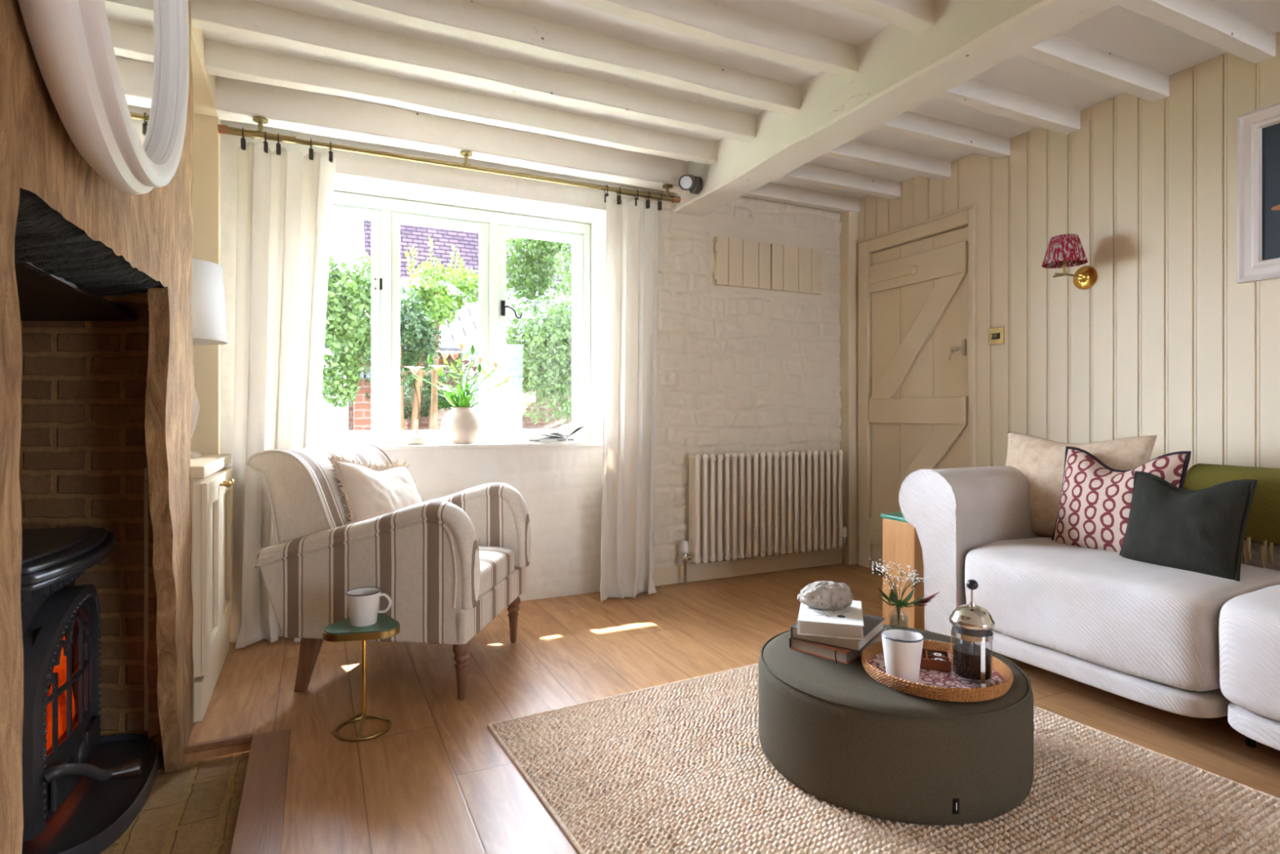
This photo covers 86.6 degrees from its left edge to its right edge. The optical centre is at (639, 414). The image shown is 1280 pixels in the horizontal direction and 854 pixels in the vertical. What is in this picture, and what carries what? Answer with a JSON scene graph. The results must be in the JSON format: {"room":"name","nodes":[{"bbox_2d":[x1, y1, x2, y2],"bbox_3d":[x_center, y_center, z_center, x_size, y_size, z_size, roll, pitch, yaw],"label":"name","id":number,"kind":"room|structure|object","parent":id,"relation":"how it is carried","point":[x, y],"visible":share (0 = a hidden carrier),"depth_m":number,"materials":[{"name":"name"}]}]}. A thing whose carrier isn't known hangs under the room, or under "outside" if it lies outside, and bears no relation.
{"room":"living room","nodes":[
{"label":"living room","id":0,"kind":"room"},
{"bbox_2d":[18,310,148,737],"bbox_3d":[-1.798,0.357,2.149,0.735,1.405,0.006,0,0,0],"label":"wall","id":1,"kind":"structure","parent":0,"point":[83,461],"depth_m":2.15,"materials":[{"name":"brick"}]},
{"bbox_2d":[0,0,221,853],"bbox_3d":[-0.599,-0.190,-0.311,0.651,2.500,7.165,0,0,-25],"label":"wall","id":2,"kind":"structure","parent":0,"point":[152,230],"depth_m":1.79,"materials":[{"name":"wood"}]},
{"bbox_2d":[14,186,168,296],"bbox_3d":[-1.129,-0.391,1.328,0.185,0.238,1.090,0,0,-25],"label":"lintel","id":3,"kind":"object","parent":2,"relation":"attached to","point":[53,244],"visible":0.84,"depth_m":1.31,"materials":[{"name":"black"}]},
{"bbox_2d":[17,0,189,195],"bbox_3d":[-0.882,-0.810,1.141,0.100,0.846,0.846,0,0,-25],"label":"wall mirror","id":4,"kind":"object","parent":2,"relation":"attached to","point":[115,73],"visible":1,"depth_m":1.08,"materials":[{"name":"white mirror"}]},
{"bbox_2d":[104,0,169,159],"bbox_3d":[-0.894,-0.810,1.135,0.063,0.725,0.725,0,0,-25],"label":"mirror glass","id":5,"kind":"object","parent":4,"relation":"attached to","point":[140,29],"depth_m":1.27,"materials":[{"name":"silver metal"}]},
{"bbox_2d":[101,293,190,750],"bbox_3d":[-1.785,0.350,2.097,0.684,1.420,0.422,0,0,-25],"label":"wall","id":6,"kind":"structure","parent":0,"point":[135,301],"depth_m":2.11,"materials":[{"name":"paint"}]},
{"bbox_2d":[183,733,253,754],"bbox_3d":[-1.292,1.008,2.083,0.182,0.023,0.022,0,0,-25],"label":"trim","id":7,"kind":"structure","parent":6,"relation":"attached to","point":[245,738],"depth_m":2.08,"materials":[{"name":"brown wood"}]},
{"bbox_2d":[98,750,249,853],"bbox_3d":[-1.285,1.048,1.243,0.950,0.010,2.550,0,0,-25],"label":"hearth","id":8,"kind":"object","parent":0,"point":[192,809],"visible":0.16,"depth_m":1.79,"materials":[{"name":"stone"}]},
{"bbox_2d":[20,525,158,853],"bbox_3d":[-1.618,0.393,1.771,0.565,1.310,0.660,0,0,-25],"label":"wood stove","id":9,"kind":"object","parent":8,"relation":"on","point":[82,789],"visible":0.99,"depth_m":1.73,"materials":[{"name":"metal"}]},
{"bbox_2d":[220,120,841,626],"bbox_3d":[-0.546,-0.200,3.898,4.770,3.000,0.454,0,0,-25],"label":"wall","id":10,"kind":"structure","parent":0,"point":[739,369],"depth_m":4.02,"materials":[{"name":"brick"}]},
{"bbox_2d":[319,191,590,444],"bbox_3d":[-1.091,-0.498,3.739,1.744,1.303,0.111,0,0,-25],"label":"window","id":11,"kind":"structure","parent":10,"relation":"in","point":[386,215],"depth_m":3.83,"materials":[{"name":"white paint"}]},
{"bbox_2d":[319,440,602,450],"bbox_3d":[-1.026,0.165,3.602,1.750,0.021,0.335,0,0,-25],"label":"sill","id":12,"kind":"structure","parent":10,"relation":"attached to","point":[384,446],"depth_m":3.55,"materials":[{"name":"white wood"}]},
{"bbox_2d":[402,380,430,444],"bbox_3d":[-1.147,-0.011,3.486,0.132,0.331,0.132,0,0,-25],"label":"sculpture","id":13,"kind":"object","parent":12,"relation":"on","point":[415,438],"visible":1,"depth_m":3.46,"materials":[{"name":"white ceramic"}]},
{"bbox_2d":[440,407,483,444],"bbox_3d":[-0.942,0.058,3.600,0.219,0.192,0.219,0,0,-25],"label":"vase","id":14,"kind":"object","parent":12,"relation":"on","point":[460,425],"visible":1,"depth_m":3.52,"materials":[{"name":"white ceramic"}]},
{"bbox_2d":[404,341,517,407],"bbox_3d":[-0.939,-0.156,3.603,0.593,0.462,0.203,0,0,-25],"label":"lily bouquet","id":15,"kind":"object","parent":14,"relation":"in","point":[464,400],"visible":0.88,"depth_m":3.59,"materials":[{"name":"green plant"}]},
{"bbox_2d":[517,436,577,443],"bbox_3d":[-0.519,0.141,3.807,0.284,0.025,0.186,0,0,-30],"label":"book","id":16,"kind":"object","parent":12,"relation":"on","point":[540,439],"visible":0.98,"depth_m":3.74,"materials":[{"name":"white paper"}]},
{"bbox_2d":[524,418,594,438],"bbox_3d":[-0.459,0.078,3.842,0.345,0.103,0.200,0,0,-31],"label":"open book","id":17,"kind":"object","parent":16,"relation":"on","point":[565,431],"visible":0.99,"depth_m":3.82,"materials":[{"name":"white paper"}]},
{"bbox_2d":[652,547,842,586],"bbox_3d":[0.588,0.948,4.215,1.690,0.105,0.038,0,0,-25],"label":"baseboard","id":18,"kind":"structure","parent":10,"relation":"attached to","point":[668,575],"depth_m":4.23,"materials":[{"name":"beige paint"}]},
{"bbox_2d":[714,235,823,294],"bbox_3d":[0.826,-0.940,4.318,0.834,0.292,0.038,0,0,-25],"label":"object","id":19,"kind":"object","parent":10,"relation":"attached to","point":[738,263],"visible":1,"depth_m":4.29,"materials":[{"name":"beige paint"}]},
{"bbox_2d":[185,563,1279,853],"bbox_3d":[1.354,1.022,0.657,3.730,0.045,7.220,0,0,-25],"label":"floor","id":20,"kind":"structure","parent":0,"point":[438,780],"depth_m":2.33,"materials":[{"name":"brown wood"}]},
{"bbox_2d":[144,453,234,731],"bbox_3d":[-1.845,0.584,2.446,0.655,0.832,0.785,0,0,-25],"label":"base cabinet","id":21,"kind":"object","parent":20,"relation":"on","point":[211,482],"visible":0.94,"depth_m":2.25,"materials":[{"name":"beige paint"}]},
{"bbox_2d":[190,257,227,458],"bbox_3d":[-1.794,-0.208,2.634,0.333,0.753,0.333,0,0,-25],"label":"table lamp","id":22,"kind":"object","parent":21,"relation":"on","point":[208,311],"visible":0.25,"depth_m":2.60,"materials":[{"name":"white fabric"}]},
{"bbox_2d":[229,728,290,853],"bbox_3d":[-0.506,1.023,0.770,0.106,0.054,3.025,0,0,-25],"label":"trim","id":23,"kind":"structure","parent":20,"relation":"on","point":[259,824],"depth_m":1.76,"materials":[{"name":"brown wood"}]},
{"bbox_2d":[322,613,399,741],"bbox_3d":[-0.880,0.831,2.173,0.227,0.338,0.213,0,0,-11],"label":"table","id":24,"kind":"object","parent":20,"relation":"on","point":[385,626],"visible":0.98,"depth_m":2.11,"materials":[{"name":"gold metal"}]},
{"bbox_2d":[346,586,391,626],"bbox_3d":[-0.869,0.611,2.163,0.125,0.102,0.105,0,0,-36],"label":"mug","id":25,"kind":"object","parent":24,"relation":"on","point":[362,602],"visible":1,"depth_m":2.13,"materials":[{"name":"white ceramic"}]},
{"bbox_2d":[245,442,530,700],"bbox_3d":[-0.962,0.563,2.731,0.887,0.873,0.752,0,0,7],"label":"armchair","id":26,"kind":"object","parent":20,"relation":"on","point":[447,566],"visible":0.91,"depth_m":2.39,"materials":[{"name":"fabric"}]},
{"bbox_2d":[327,452,422,523],"bbox_3d":[-1.031,0.391,2.778,0.235,0.488,0.559,0,0,17],"label":"cushion","id":27,"kind":"object","parent":26,"relation":"on","point":[369,492],"visible":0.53,"depth_m":2.64,"materials":[{"name":"beige fabric"}]},
{"bbox_2d":[681,448,846,585],"bbox_3d":[0.805,0.613,4.230,1.237,0.765,0.102,0,0,-25],"label":"radiator","id":28,"kind":"object","parent":20,"relation":"on","point":[742,504],"visible":1,"depth_m":4.16,"materials":[{"name":"beige metal"}]},
{"bbox_2d":[487,662,1279,853],"bbox_3d":[0.740,0.991,1.678,1.665,0.018,2.058,0,0,-29],"label":"jute rug","id":29,"kind":"object","parent":20,"relation":"on","point":[682,766],"visible":0.56,"depth_m":1.77,"materials":[{"name":"beige wicker"}]},
{"bbox_2d":[758,624,1033,825],"bbox_3d":[0.725,0.846,1.992,0.744,0.280,0.744,0,0,-25],"label":"ottoman","id":30,"kind":"object","parent":29,"relation":"on","point":[851,740],"visible":0.74,"depth_m":1.68,"materials":[{"name":"green fabric"}]},
{"bbox_2d":[789,628,886,663],"bbox_3d":[0.613,0.691,2.087,0.191,0.034,0.306,0,0,45],"label":"book","id":31,"kind":"object","parent":30,"relation":"on","point":[840,655],"visible":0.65,"depth_m":1.98,"materials":[{"name":"brown paper"}]},
{"bbox_2d":[791,613,884,652],"bbox_3d":[0.612,0.656,2.090,0.209,0.035,0.255,0,0,35],"label":"book","id":32,"kind":"object","parent":31,"relation":"on","point":[873,627],"visible":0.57,"depth_m":2.01,"materials":[{"name":"grey paper"}]},
{"bbox_2d":[797,600,863,639],"bbox_3d":[0.582,0.617,2.071,0.183,0.043,0.262,0,0,16],"label":"book","id":33,"kind":"object","parent":32,"relation":"on","point":[847,622],"visible":0.94,"depth_m":1.97,"materials":[{"name":"white paper"}]},
{"bbox_2d":[796,580,853,610],"bbox_3d":[0.573,0.555,2.101,0.168,0.084,0.112,0,0,3],"label":"stone","id":34,"kind":"object","parent":33,"relation":"on","point":[822,594],"visible":1,"depth_m":2.06,"materials":[{"name":"grey stone"}]},
{"bbox_2d":[861,639,1013,702],"bbox_3d":[0.800,0.689,1.849,0.379,0.037,0.378,0,0,12],"label":"rattan tray","id":35,"kind":"object","parent":30,"relation":"on","point":[933,684],"visible":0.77,"depth_m":1.76,"materials":[{"name":"brown wicker"}]},
{"bbox_2d":[880,628,924,682],"bbox_3d":[0.696,0.640,1.802,0.107,0.114,0.107,0,0,-25],"label":"cup","id":36,"kind":"object","parent":35,"relation":"on","point":[902,647],"visible":0.91,"depth_m":1.77,"materials":[{"name":"white ceramic"}]},
{"bbox_2d":[920,648,951,671],"bbox_3d":[0.804,0.683,1.903,0.120,0.028,0.090,0,0,21],"label":"box","id":37,"kind":"object","parent":35,"relation":"on","point":[926,662],"visible":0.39,"depth_m":1.86,"materials":[{"name":"brown wood"}]},
{"bbox_2d":[930,652,944,656],"bbox_3d":[0.839,0.684,1.913,0.036,0.019,0.026,0,0,20],"label":"chocolate","id":38,"kind":"object","parent":37,"relation":"in","point":[931,653],"visible":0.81,"depth_m":1.91,"materials":[{"name":"silver food"}]},
{"bbox_2d":[931,657,945,660],"bbox_3d":[0.824,0.684,1.873,0.036,0.019,0.026,0,0,20],"label":"chocolate","id":39,"kind":"object","parent":37,"relation":"in","point":[931,657],"visible":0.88,"depth_m":1.88,"materials":[{"name":"silver food"}]},
{"bbox_2d":[946,579,995,687],"bbox_3d":[0.880,0.565,1.788,0.133,0.266,0.121,0,0,-25],"label":"cafetiere","id":40,"kind":"object","parent":35,"relation":"on","point":[971,622],"visible":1,"depth_m":1.75,"materials":[{"name":"clear glass"}]},
{"bbox_3d":[0.853,0.663,2.241,0.060,0.087,0.060,0,0,-26],"label":"bud vase","id":41,"kind":"object","parent":30,"relation":"on","visible":0},
{"bbox_2d":[869,558,939,624],"bbox_3d":[0.851,0.588,2.237,0.217,0.210,0.156,0,0,40],"label":"flowers","id":42,"kind":"object","parent":41,"relation":"in","point":[893,597],"visible":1,"depth_m":2.24,"materials":[{"name":"green plant"}]},
{"bbox_2d":[880,511,928,631],"bbox_3d":[1.264,0.733,3.146,0.206,0.535,0.206,0,0,-25],"label":"side table","id":43,"kind":"object","parent":20,"relation":"on","point":[901,544],"visible":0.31,"depth_m":3.08,"materials":[{"name":"brown wood"}]},
{"bbox_2d":[898,466,1279,750],"bbox_3d":[2.103,0.608,1.989,0.951,0.785,2.608,0,0,-25],"label":"sofa","id":44,"kind":"object","parent":20,"relation":"on","point":[1181,642],"visible":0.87,"depth_m":2.23,"materials":[{"name":"white fabric"}]},
{"bbox_2d":[1005,431,1156,537],"bbox_3d":[1.800,0.307,2.857,0.206,0.456,0.600,0,0,-30],"label":"cushion","id":45,"kind":"object","parent":44,"relation":"on","point":[1041,460],"visible":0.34,"depth_m":2.85,"materials":[{"name":"beige fabric"}]},
{"bbox_2d":[1051,445,1191,552],"bbox_3d":[1.788,0.335,2.556,0.202,0.412,0.432,0,0,-28],"label":"cushion","id":46,"kind":"object","parent":44,"relation":"on","point":[1095,500],"visible":0.62,"depth_m":2.54,"materials":[{"name":"multicoloured fabric"}]},
{"bbox_2d":[964,537,1279,691],"bbox_3d":[1.739,0.665,2.464,0.702,0.329,0.840,0,0,-25],"label":"seat cushion","id":47,"kind":"object","parent":44,"relation":"on","point":[1144,626],"depth_m":2.21,"materials":[{"name":"white fabric"}]},
{"bbox_2d":[1119,471,1257,581],"bbox_3d":[1.817,0.370,2.277,0.184,0.332,0.366,0,0,-20],"label":"cushion","id":48,"kind":"object","parent":44,"relation":"on","point":[1202,531],"visible":0.94,"depth_m":2.20,"materials":[{"name":"grey fabric"}]},
{"bbox_2d":[1182,463,1279,568],"bbox_3d":[2.450,0.375,2.049,0.330,0.373,1.302,0,0,-25],"label":"throw blanket","id":49,"kind":"object","parent":44,"relation":"on","point":[1263,524],"visible":0.46,"depth_m":2.36,"materials":[{"name":"fabric"}]},
{"bbox_2d":[1218,584,1279,721],"bbox_3d":[2.102,0.665,1.704,0.702,0.329,0.840,0,0,-25],"label":"seat cushion","id":50,"kind":"object","parent":44,"relation":"on","point":[1249,617],"depth_m":1.86,"materials":[{"name":"white fabric"}]},
{"bbox_2d":[202,0,1279,198],"bbox_3d":[0.969,-1.440,0.490,4.570,0.001,7.250,0,0,-26],"label":"ceiling","id":51,"kind":"structure","parent":0,"point":[1120,31],"depth_m":2.73,"materials":[{"name":"white paint"}]},
{"bbox_2d":[215,75,688,193],"bbox_3d":[-0.772,-1.366,3.436,2.335,0.147,0.127,0,0,-25],"label":"joist","id":52,"kind":"object","parent":51,"relation":"attached to","point":[236,100],"visible":0.99,"depth_m":3.27,"materials":[{"name":"white wood"}]},
{"bbox_2d":[217,115,680,203],"bbox_3d":[-0.790,-1.250,3.390,2.250,0.092,0.060,0,0,-25],"label":"pole","id":53,"kind":"object","parent":52,"relation":"attached to","point":[222,129],"visible":1,"depth_m":3.28,"materials":[{"name":"gold metal"}]},
{"bbox_2d":[229,127,335,648],"bbox_3d":[-1.579,-0.125,3.005,0.421,2.235,0.151,0,0,-25],"label":"curtain","id":54,"kind":"object","parent":53,"relation":"hanging from","point":[285,197],"visible":0.8,"depth_m":3.01,"materials":[{"name":"fabric"}]},
{"bbox_2d":[600,185,662,601],"bbox_3d":[-0.055,-0.125,3.738,0.400,2.235,0.135,0,0,-25],"label":"curtain","id":55,"kind":"object","parent":53,"relation":"hanging from","point":[632,228],"visible":1,"depth_m":3.74,"materials":[{"name":"fabric"}]},
{"bbox_2d":[204,39,716,164],"bbox_3d":[-0.630,-1.388,3.138,2.335,0.105,0.074,0,0,-25],"label":"joist","id":56,"kind":"object","parent":51,"relation":"attached to","point":[221,60],"visible":1,"depth_m":2.99,"materials":[{"name":"white wood"}]},
{"bbox_2d":[191,0,755,142],"bbox_3d":[-0.479,-1.388,2.822,2.335,0.104,0.076,0,0,-25],"label":"joist","id":57,"kind":"object","parent":51,"relation":"attached to","point":[245,19],"visible":1,"depth_m":2.67,"materials":[{"name":"white wood"}]},
{"bbox_2d":[310,0,799,115],"bbox_3d":[-0.335,-1.388,2.521,2.335,0.105,0.075,0,0,-25],"label":"joist","id":58,"kind":"object","parent":51,"relation":"attached to","point":[468,20],"visible":0.99,"depth_m":2.54,"materials":[{"name":"white wood"}]},
{"bbox_2d":[560,0,857,78],"bbox_3d":[-0.182,-1.388,2.200,2.335,0.104,0.078,0,0,-25],"label":"joist","id":59,"kind":"object","parent":51,"relation":"attached to","point":[704,20],"visible":0.99,"depth_m":2.43,"materials":[{"name":"white wood"}]},
{"bbox_2d":[742,182,859,213],"bbox_3d":[0.926,-1.395,4.307,1.180,0.090,0.070,0,0,-25],"label":"joist","id":60,"kind":"object","parent":51,"relation":"attached to","point":[778,193],"visible":0.7,"depth_m":4.34,"materials":[{"name":"white wood"}]},
{"bbox_2d":[777,163,900,199],"bbox_3d":[1.077,-1.395,3.990,1.180,0.091,0.070,0,0,-25],"label":"joist","id":61,"kind":"object","parent":51,"relation":"attached to","point":[811,174],"visible":0.72,"depth_m":4.03,"materials":[{"name":"white wood"}]},
{"bbox_2d":[821,0,935,34],"bbox_3d":[-0.028,-1.389,1.876,2.335,0.102,0.075,0,0,-25],"label":"joist","id":62,"kind":"object","parent":51,"relation":"attached to","point":[917,16],"visible":0.95,"depth_m":2.29,"materials":[{"name":"white wood"}]},
{"bbox_2d":[821,139,951,180],"bbox_3d":[1.237,-1.396,3.656,1.180,0.089,0.070,0,0,-25],"label":"joist","id":63,"kind":"object","parent":51,"relation":"attached to","point":[853,151],"visible":0.71,"depth_m":3.69,"materials":[{"name":"white wood"}]},
{"bbox_2d":[672,0,1125,217],"bbox_3d":[1.808,-1.317,0.901,0.222,0.246,7.070,0,0,-25],"label":"beam","id":64,"kind":"structure","parent":51,"relation":"attached to","point":[900,69],"depth_m":2.57,"materials":[{"name":"white wood"}]},
{"bbox_2d":[678,173,702,194],"bbox_3d":[0.281,-1.262,3.702,0.114,0.122,0.193,0,0,13],"label":"spotlight","id":65,"kind":"object","parent":64,"relation":"attached to","point":[691,183],"visible":1,"depth_m":3.64,"materials":[{"name":"grey metal"}]},
{"bbox_2d":[874,111,1010,159],"bbox_3d":[1.396,-1.395,3.322,1.180,0.089,0.070,0,0,-25],"label":"joist","id":66,"kind":"object","parent":51,"relation":"attached to","point":[908,124],"visible":0.71,"depth_m":3.35,"materials":[{"name":"white wood"}]},
{"bbox_2d":[933,78,1079,134],"bbox_3d":[1.548,-1.395,3.002,1.180,0.091,0.070,0,0,-25],"label":"joist","id":67,"kind":"object","parent":51,"relation":"attached to","point":[976,94],"visible":0.68,"depth_m":3.03,"materials":[{"name":"white wood"}]},
{"bbox_2d":[1016,33,1168,102],"bbox_3d":[1.710,-1.395,2.664,1.180,0.089,0.069,0,0,-25],"label":"joist","id":68,"kind":"object","parent":51,"relation":"attached to","point":[1061,52],"visible":0.72,"depth_m":2.70,"materials":[{"name":"white wood"}]},
{"bbox_2d":[1118,0,1275,64],"bbox_3d":[1.863,-1.396,2.344,1.180,0.088,0.070,0,0,-25],"label":"joist","id":69,"kind":"object","parent":51,"relation":"attached to","point":[1206,20],"visible":0.99,"depth_m":2.40,"materials":[{"name":"white wood"}]},
{"bbox_2d":[857,31,1279,469],"bbox_3d":[2.950,-0.220,1.418,0.006,2.440,7.220,0,0,-25],"label":"wall","id":70,"kind":"structure","parent":0,"point":[1166,342],"depth_m":3.04,"materials":[{"name":"beige paint"}]},
{"bbox_2d":[839,210,857,564],"bbox_3d":[1.402,-0.180,4.574,0.090,2.360,0.110,0,0,-25],"label":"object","id":71,"kind":"structure","parent":70,"relation":"attached to","point":[848,237],"depth_m":4.53,"materials":[{"name":"beige paint"}]},
{"bbox_2d":[865,226,968,568],"bbox_3d":[1.655,-0.029,4.105,0.082,2.035,0.759,0,0,-25],"label":"door","id":72,"kind":"structure","parent":70,"relation":"in","point":[918,400],"depth_m":4.09,"materials":[{"name":"beige paint"}]},
{"bbox_2d":[856,204,977,568],"bbox_3d":[1.653,-0.150,4.168,0.088,2.300,1.100,0,0,-25],"label":"door frame","id":73,"kind":"structure","parent":70,"relation":"attached to","point":[961,218],"depth_m":4.43,"materials":[{"name":"beige paint"}]},
{"bbox_2d":[988,326,1004,345],"bbox_3d":[1.889,-0.417,3.610,0.020,0.090,0.090,0,0,-25],"label":"light switch","id":74,"kind":"object","parent":70,"relation":"attached to","point":[996,335],"visible":1,"depth_m":3.60,"materials":[{"name":"gold metal"}]},
{"bbox_2d":[1041,233,1097,289],"bbox_3d":[1.983,-0.702,3.132,0.263,0.225,0.181,0,0,-25],"label":"wall lamp","id":75,"kind":"object","parent":70,"relation":"attached to","point":[1064,251],"visible":1,"depth_m":3.10,"materials":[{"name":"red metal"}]},
{"bbox_2d":[1236,102,1279,283],"bbox_3d":[2.533,-0.840,2.250,0.030,0.652,0.904,0,0,-25],"label":"framed painting","id":76,"kind":"object","parent":70,"relation":"attached to","point":[1258,131],"visible":1,"depth_m":2.59,"materials":[{"name":"beige"}]},
{"bbox_3d":[-1.461,0.380,1.436,0.600,1.360,2.050,0,0,-26],"label":"wall","id":77,"kind":"structure","parent":0,"visible":0},
{"bbox_2d":[14,262,137,320],"bbox_3d":[-1.499,-0.303,1.390,0.490,0.014,2.000,0,0,-25],"label":"plate","id":78,"kind":"object","parent":77,"relation":"attached to","point":[45,297],"visible":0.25,"depth_m":1.78,"materials":[{"name":"black metal"}]},
{"label":"outside","id":79,"kind":"structure","parent":0,"visible":0},
{"bbox_3d":[-3.112,0.739,25.106,44.000,0.849,40.000,0,0,-26],"label":"lawn","id":80,"kind":"structure","parent":79,"visible":0},
{"bbox_2d":[320,372,348,444],"bbox_3d":[-3.880,0.350,6.625,1.900,1.600,0.100,0,0,-25],"label":"wall","id":81,"kind":"structure","parent":80,"relation":"on","point":[332,419],"depth_m":6.93,"materials":[{"name":"grey"}]},
{"bbox_2d":[321,252,371,408],"bbox_3d":[-2.719,-0.750,5.902,1.061,1.391,1.111,0,0,28],"label":"shrub","id":82,"kind":"object","parent":80,"relation":"on","point":[347,301],"visible":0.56,"depth_m":5.77,"materials":[{"name":"green plant"}]},
{"bbox_2d":[353,371,371,431],"bbox_3d":[-2.664,0.370,6.596,0.270,1.560,0.260,0,0,-25],"label":"brick pier","id":83,"kind":"structure","parent":80,"relation":"on","point":[362,405],"depth_m":6.49,"materials":[{"name":"brick"}]},
{"bbox_2d":[356,285,443,430],"bbox_3d":[-2.310,-0.055,6.546,0.824,2.413,0.715,0,0,-25],"label":"tree","id":84,"kind":"object","parent":80,"relation":"on","point":[415,334],"visible":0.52,"depth_m":6.57,"materials":[{"name":"green plant"}]},
{"bbox_2d":[348,364,479,430],"bbox_3d":[-2.815,0.226,8.933,1.942,1.856,0.762,0,0,-25],"label":"shrub","id":85,"kind":"object","parent":80,"relation":"on","point":[442,402],"visible":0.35,"depth_m":8.87,"materials":[{"name":"green plant"}]},
{"bbox_2d":[366,236,479,430],"bbox_3d":[-2.300,-0.372,7.273,1.351,3.046,0.815,0,0,-25],"label":"tree","id":86,"kind":"object","parent":80,"relation":"on","point":[434,297],"visible":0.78,"depth_m":7.26,"materials":[{"name":"green plant"}]},
{"bbox_2d":[324,275,572,436],"bbox_3d":[-2.962,-0.785,11.321,4.400,2.971,3.412,0,0,-25],"label":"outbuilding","id":87,"kind":"structure","parent":80,"relation":"on","point":[466,328],"depth_m":10.23,"materials":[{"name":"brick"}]},
{"bbox_2d":[362,219,572,291],"bbox_3d":[-2.958,-2.313,16.770,7.300,6.625,5.181,0,0,-25],"label":"house","id":88,"kind":"structure","parent":80,"relation":"on","point":[467,243],"depth_m":14.72,"materials":[{"name":"purple brick"}]},
{"bbox_2d":[506,387,535,429],"bbox_3d":[-1.263,0.438,6.733,0.412,1.426,0.514,0,0,-25],"label":"flowering shrub","id":89,"kind":"object","parent":80,"relation":"on","point":[515,408],"visible":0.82,"depth_m":6.65,"materials":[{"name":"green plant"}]},
{"bbox_2d":[506,236,572,427],"bbox_3d":[-0.530,-1.602,8.219,2.482,3.505,1.310,0,0,-28],"label":"hedge","id":90,"kind":"object","parent":80,"relation":"on","point":[553,355],"visible":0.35,"depth_m":7.84,"materials":[{"name":"green plant"}]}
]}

